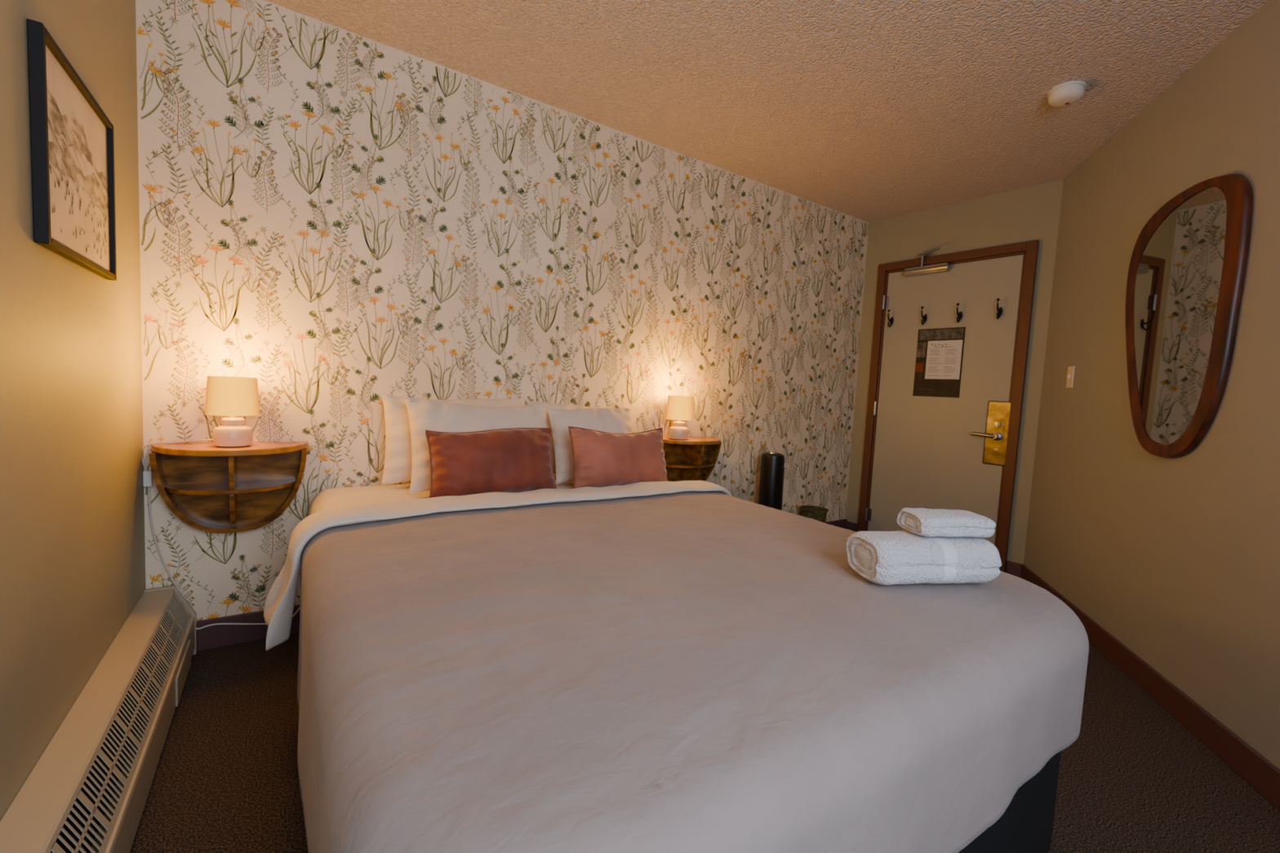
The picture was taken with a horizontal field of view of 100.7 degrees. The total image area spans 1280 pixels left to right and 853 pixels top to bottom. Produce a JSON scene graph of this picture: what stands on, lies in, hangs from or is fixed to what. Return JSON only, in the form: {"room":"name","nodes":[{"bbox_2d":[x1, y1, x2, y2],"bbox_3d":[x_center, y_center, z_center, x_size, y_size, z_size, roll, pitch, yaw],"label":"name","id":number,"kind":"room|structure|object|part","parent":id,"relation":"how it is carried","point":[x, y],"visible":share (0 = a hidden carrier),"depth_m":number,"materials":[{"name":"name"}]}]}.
{"room":"hotel room","nodes":[
{"label":"hotel room","id":0,"kind":"room"},
{"bbox_2d":[0,0,146,821],"bbox_3d":[-0.806,-0.207,0.367,0.120,2.400,3.440,0,5,-34],"label":"wall","id":1,"kind":"structure","parent":0,"point":[73,538],"depth_m":1.17,"materials":[{"name":"beige paint"}]},
{"bbox_2d":[26,18,116,280],"bbox_3d":[-1.304,-0.588,1.235,0.021,0.415,0.517,0,5,-34],"label":"framed picture","id":2,"kind":"object","parent":1,"relation":"attached to","point":[72,139],"visible":1,"depth_m":1.17,"materials":[{"name":"black"}]},
{"bbox_2d":[45,44,110,271],"bbox_3d":[-1.308,-0.588,1.233,0.008,0.385,0.487,0,5,-34],"label":"print","id":3,"kind":"object","parent":2,"relation":"attached to","point":[77,130],"depth_m":1.21,"materials":[{"name":"paper"}]},
{"bbox_2d":[135,0,868,621],"bbox_3d":[-0.051,-0.359,3.015,4.333,2.400,0.121,0,5,-34],"label":"wall","id":4,"kind":"structure","parent":0,"point":[335,219],"depth_m":2.28,"materials":[{"name":"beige paper"}]},
{"bbox_2d":[148,441,307,533],"bbox_3d":[-1.463,0.234,1.906,0.464,0.330,0.240,0,5,-34],"label":"table","id":5,"kind":"object","parent":4,"relation":"attached to","point":[211,488],"visible":0.99,"depth_m":1.95,"materials":[{"name":"brown wood"}]},
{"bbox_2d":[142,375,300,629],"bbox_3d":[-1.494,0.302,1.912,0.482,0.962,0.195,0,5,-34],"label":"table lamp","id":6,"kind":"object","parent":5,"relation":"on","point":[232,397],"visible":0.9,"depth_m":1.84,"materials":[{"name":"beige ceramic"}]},
{"bbox_2d":[142,470,152,487],"bbox_3d":[-1.717,0.182,1.849,0.024,0.056,0.018,0,5,-34],"label":"switch","id":7,"kind":"object","parent":6,"relation":"attached to","point":[147,474],"depth_m":1.84,"materials":[{"name":"white plastic"}]},
{"bbox_3d":[-1.443,-0.109,1.879,0.156,0.133,0.156,0,5,-34],"label":"lamp shade","id":8,"kind":"part","parent":6,"relation":"part of","materials":[{"name":"beige fabric"}]},
{"bbox_2d":[165,479,295,495],"bbox_3d":[-1.473,0.222,1.920,0.394,0.014,0.175,0,5,-34],"label":"shelf","id":9,"kind":"object","parent":5,"relation":"attached to","point":[184,486],"depth_m":1.91,"materials":[{"name":"brown wood"}]},
{"bbox_2d":[196,519,847,651],"bbox_3d":[-0.012,0.785,3.081,3.953,0.115,0.014,0,5,-34],"label":"baseboard","id":10,"kind":"structure","parent":4,"relation":"attached to","point":[213,637],"depth_m":2.04,"materials":[{"name":"red wood"}]},
{"bbox_2d":[662,436,721,481],"bbox_3d":[0.306,0.236,3.100,0.464,0.330,0.240,0,5,-34],"label":"table","id":11,"kind":"object","parent":4,"relation":"attached to","point":[694,458],"visible":0.73,"depth_m":3.13,"materials":[{"name":"brown wood"}]},
{"bbox_2d":[665,395,693,439],"bbox_3d":[0.223,-0.051,3.009,0.156,0.245,0.156,0,5,-34],"label":"table lamp","id":12,"kind":"object","parent":11,"relation":"on","point":[679,408],"visible":1,"depth_m":2.96,"materials":[{"name":"white fabric"}]},
{"bbox_3d":[0.226,-0.106,3.005,0.156,0.133,0.156,0,5,-34],"label":"lamp shade","id":13,"kind":"part","parent":12,"relation":"part of","materials":[{"name":"beige fabric"}]},
{"bbox_3d":[0.243,0.238,3.193,0.448,0.308,0.015,0,5,-34],"label":"panel","id":14,"kind":"part","parent":11,"relation":"part of","materials":[{"name":"brown wood"}]},
{"bbox_2d":[665,460,712,468],"bbox_3d":[0.297,0.225,3.114,0.394,0.014,0.175,0,5,-34],"label":"shelf","id":15,"kind":"object","parent":11,"relation":"attached to","point":[669,464],"depth_m":3.07,"materials":[{"name":"brown wood"}]},
{"bbox_2d":[129,633,1279,852],"bbox_3d":[0.916,1.041,1.660,4.423,0.100,3.680,0,5,-34],"label":"floor","id":16,"kind":"structure","parent":0,"point":[1134,779],"depth_m":1.48,"materials":[{"name":"brown carpet"}]},
{"bbox_2d":[0,585,196,852],"bbox_3d":[-0.787,0.850,0.573,0.143,0.266,3.275,0,5,-34],"label":"baseboard heater","id":17,"kind":"object","parent":16,"relation":"on","point":[88,790],"visible":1,"depth_m":1.20,"materials":[{"name":"beige metal"}]},
{"bbox_2d":[308,475,1061,852],"bbox_3d":[-0.147,0.630,1.701,1.490,0.607,2.055,0,5,-34],"label":"bed","id":18,"kind":"object","parent":16,"relation":"on","point":[1026,825],"visible":0.18,"depth_m":1.19,"materials":[{"name":"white fabric"}]},
{"bbox_3d":[-0.165,0.451,1.728,1.490,0.257,1.960,0,5,-34],"label":"mattress","id":19,"kind":"part","parent":18,"relation":"part of","materials":[{"name":"beige fabric"}]},
{"bbox_2d":[381,392,524,484],"bbox_3d":[-0.787,0.055,2.311,0.630,0.379,0.181,0,5,-36],"label":"pillow","id":20,"kind":"object","parent":18,"relation":"on","point":[398,455],"visible":0.23,"depth_m":2.15,"materials":[{"name":"beige fabric"}]},
{"bbox_2d":[404,396,555,493],"bbox_3d":[-0.638,0.070,2.190,0.603,0.358,0.213,0,5,-36],"label":"pillow","id":21,"kind":"object","parent":18,"relation":"on","point":[424,415],"visible":0.44,"depth_m":2.09,"materials":[{"name":"beige fabric"}]},
{"bbox_2d":[425,427,556,497],"bbox_3d":[-0.548,0.140,2.007,0.496,0.263,0.178,1,5,-29],"label":"cushion","id":22,"kind":"object","parent":18,"relation":"on","point":[513,460],"visible":0.92,"depth_m":1.94,"materials":[{"name":"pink fabric"}]},
{"bbox_2d":[527,400,613,472],"bbox_3d":[-0.328,0.065,2.632,0.487,0.367,0.159,0,5,-30],"label":"pillow","id":23,"kind":"object","parent":18,"relation":"on","point":[551,406],"visible":0.11,"depth_m":2.55,"materials":[{"name":"beige fabric"}]},
{"bbox_2d":[546,408,632,484],"bbox_3d":[-0.211,0.082,2.513,0.449,0.343,0.198,0,5,-37],"label":"pillow","id":24,"kind":"object","parent":18,"relation":"on","point":[615,420],"visible":0.53,"depth_m":2.43,"materials":[{"name":"beige fabric"}]},
{"bbox_2d":[568,426,667,488],"bbox_3d":[-0.081,0.139,2.344,0.496,0.271,0.169,1,5,-29],"label":"cushion","id":25,"kind":"object","parent":18,"relation":"on","point":[601,459],"visible":0.91,"depth_m":2.27,"materials":[{"name":"fabric"}]},
{"bbox_2d":[263,480,1088,852],"bbox_3d":[-0.008,0.525,1.410,1.718,0.478,1.598,0,5,-32],"label":"duvet","id":26,"kind":"object","parent":18,"relation":"on","point":[680,666],"visible":0.99,"depth_m":0.84,"materials":[{"name":"beige fabric"}]},
{"bbox_2d":[846,530,1001,585],"bbox_3d":[0.662,0.306,1.250,0.319,0.106,0.164,2,4,-11],"label":"bath towel","id":27,"kind":"object","parent":26,"relation":"on","point":[897,557],"visible":0.92,"depth_m":1.19,"materials":[{"name":"white fabric"}]},
{"bbox_2d":[897,507,995,537],"bbox_3d":[0.722,0.227,1.257,0.191,0.051,0.126,2,4,-6],"label":"hand towel","id":28,"kind":"object","parent":27,"relation":"on","point":[928,522],"visible":1,"depth_m":1.21,"materials":[{"name":"white fabric"}]},
{"bbox_2d":[758,451,784,510],"bbox_3d":[0.842,0.510,3.442,0.260,0.695,0.260,6,5,33],"label":"tower fan","id":29,"kind":"object","parent":16,"relation":"on","point":[772,464],"visible":0.54,"depth_m":3.37,"materials":[{"name":"black plastic"}]},
{"bbox_2d":[773,467,784,510],"bbox_3d":[0.895,0.506,3.408,0.034,0.478,0.125,6,5,33],"label":"grille","id":30,"kind":"object","parent":29,"relation":"attached to","point":[779,473],"depth_m":3.37,"materials":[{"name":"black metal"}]},
{"bbox_2d":[799,505,828,523],"bbox_3d":[1.222,0.716,3.757,0.196,0.278,0.196,0,5,-34],"label":"waste bin","id":31,"kind":"object","parent":16,"relation":"on","point":[816,513],"visible":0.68,"depth_m":3.69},
{"bbox_2d":[265,0,1267,222],"bbox_3d":[1.040,-1.450,1.481,4.423,0.100,3.680,0,5,-34],"label":"ceiling","id":32,"kind":"structure","parent":0,"point":[868,111],"depth_m":2.18,"materials":[{"name":"beige paint"}]},
{"bbox_2d":[1047,80,1086,106],"bbox_3d":[1.789,-1.388,2.226,0.128,0.053,0.128,0,5,-34],"label":"smoke detector","id":33,"kind":"object","parent":32,"relation":"attached to","point":[1068,93],"visible":1,"depth_m":2.19,"materials":[{"name":"white plastic"}]},
{"bbox_2d":[845,179,1063,564],"bbox_3d":[2.094,-0.300,3.683,0.120,2.400,1.188,0,5,-38],"label":"wall","id":34,"kind":"structure","parent":0,"point":[1031,213],"depth_m":3.37,"materials":[{"name":"beige paint"}]},
{"bbox_2d":[845,520,857,532],"bbox_3d":[1.653,0.799,4.142,0.014,0.100,0.118,0,5,-38],"label":"baseboard","id":35,"kind":"structure","parent":34,"relation":"attached to","point":[853,526],"depth_m":4.13,"materials":[{"name":"red wood"}]},
{"bbox_2d":[864,247,1023,545],"bbox_3d":[1.995,-0.154,3.593,0.145,2.088,0.883,0,5,-38],"label":"door","id":36,"kind":"structure","parent":34,"relation":"in","point":[931,452],"depth_m":3.58,"materials":[{"name":"beige paint"}]},
{"bbox_2d":[887,309,893,327],"bbox_3d":[1.819,-0.786,3.858,0.064,0.126,0.026,0,5,-38],"label":"coat hook","id":37,"kind":"object","parent":36,"relation":"attached to","point":[890,322],"visible":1,"depth_m":3.86,"materials":[{"name":"black metal"}]},
{"bbox_2d":[920,306,927,324],"bbox_3d":[1.964,-0.767,3.675,0.064,0.126,0.026,0,5,-38],"label":"coat hook","id":38,"kind":"object","parent":36,"relation":"attached to","point":[925,317],"visible":1,"depth_m":3.68,"materials":[{"name":"black metal"}]},
{"bbox_3d":[1.975,-1.150,3.607,0.056,0.107,0.206,2,4,-12],"label":"closer arm","id":39,"kind":"part","parent":36,"relation":"part of","materials":[{"name":"silver metal"}]},
{"bbox_2d":[912,326,965,397],"bbox_3d":[2.042,-0.437,3.629,0.004,0.467,0.302,0,5,-38],"label":"poster","id":40,"kind":"object","parent":36,"relation":"attached to","point":[940,351],"visible":1,"depth_m":3.62,"materials":[{"name":"brown paper"}]},
{"bbox_2d":[955,302,962,322],"bbox_3d":[2.104,-0.749,3.499,0.064,0.126,0.026,0,5,-38],"label":"coat hook","id":41,"kind":"object","parent":36,"relation":"attached to","point":[959,317],"visible":1,"depth_m":3.50,"materials":[{"name":"black metal"}]},
{"bbox_3d":[2.198,0.058,3.368,0.054,0.052,0.157,0,5,-38],"label":"lever","id":42,"kind":"part","parent":36,"relation":"part of","materials":[{"name":"silver metal"}]},
{"bbox_3d":[2.261,0.043,3.349,0.014,0.405,0.139,0,5,-38],"label":"handle","id":43,"kind":"part","parent":36,"relation":"part of","materials":[{"name":"metal"}]},
{"bbox_3d":[2.255,0.027,3.342,0.003,0.150,0.066,0,5,-38],"label":"plate","id":44,"kind":"part","parent":36,"relation":"part of","materials":[{"name":"gold metal"}]},
{"bbox_2d":[995,297,1002,319],"bbox_3d":[2.246,-0.736,3.319,0.064,0.126,0.026,0,5,-38],"label":"coat hook","id":45,"kind":"object","parent":36,"relation":"attached to","point":[999,313],"visible":1,"depth_m":3.32,"materials":[{"name":"black metal"}]},
{"bbox_2d":[857,240,1039,572],"bbox_3d":[2.036,-0.132,3.635,0.032,2.066,0.981,0,5,-38],"label":"trim","id":46,"kind":"structure","parent":34,"relation":"attached to","point":[1029,249],"depth_m":3.32,"materials":[{"name":"brown wood"}]},
{"bbox_2d":[1005,560,1021,577],"bbox_3d":[2.325,0.894,3.293,0.014,0.100,0.085,0,5,-38],"label":"baseboard","id":47,"kind":"structure","parent":34,"relation":"attached to","point":[1012,568],"depth_m":3.29,"materials":[{"name":"red wood"}]},
{"bbox_2d":[1023,0,1279,769],"bbox_3d":[1.898,-0.148,1.422,0.120,2.400,3.672,4,4,18],"label":"wall","id":48,"kind":"structure","parent":0,"point":[1177,559],"depth_m":1.99,"materials":[{"name":"beige paint"}]},
{"bbox_2d":[1066,365,1075,387],"bbox_3d":[2.290,-0.264,2.828,0.018,0.116,0.070,4,4,18],"label":"light switch","id":49,"kind":"object","parent":48,"relation":"attached to","point":[1070,375],"visible":1,"depth_m":2.82,"materials":[{"name":"white plastic"}]},
{"bbox_2d":[1019,564,1279,811],"bbox_3d":[1.780,0.993,1.534,0.014,0.100,3.652,4,4,18],"label":"baseboard","id":50,"kind":"structure","parent":48,"relation":"attached to","point":[1255,769],"depth_m":1.80,"materials":[{"name":"red wood"}]},
{"bbox_2d":[1124,173,1253,457],"bbox_3d":[2.036,-0.387,2.031,0.024,1.010,0.661,4,4,18],"label":"wall mirror","id":51,"kind":"object","parent":48,"relation":"attached to","point":[1188,261],"visible":1,"depth_m":1.95,"materials":[{"name":"brown wood"}]},
{"bbox_2d":[1133,186,1226,444],"bbox_3d":[2.038,-0.396,2.039,0.001,0.940,0.527,4,4,17],"label":"mirror glass","id":52,"kind":"object","parent":51,"relation":"attached to","point":[1178,279],"depth_m":2.00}
]}

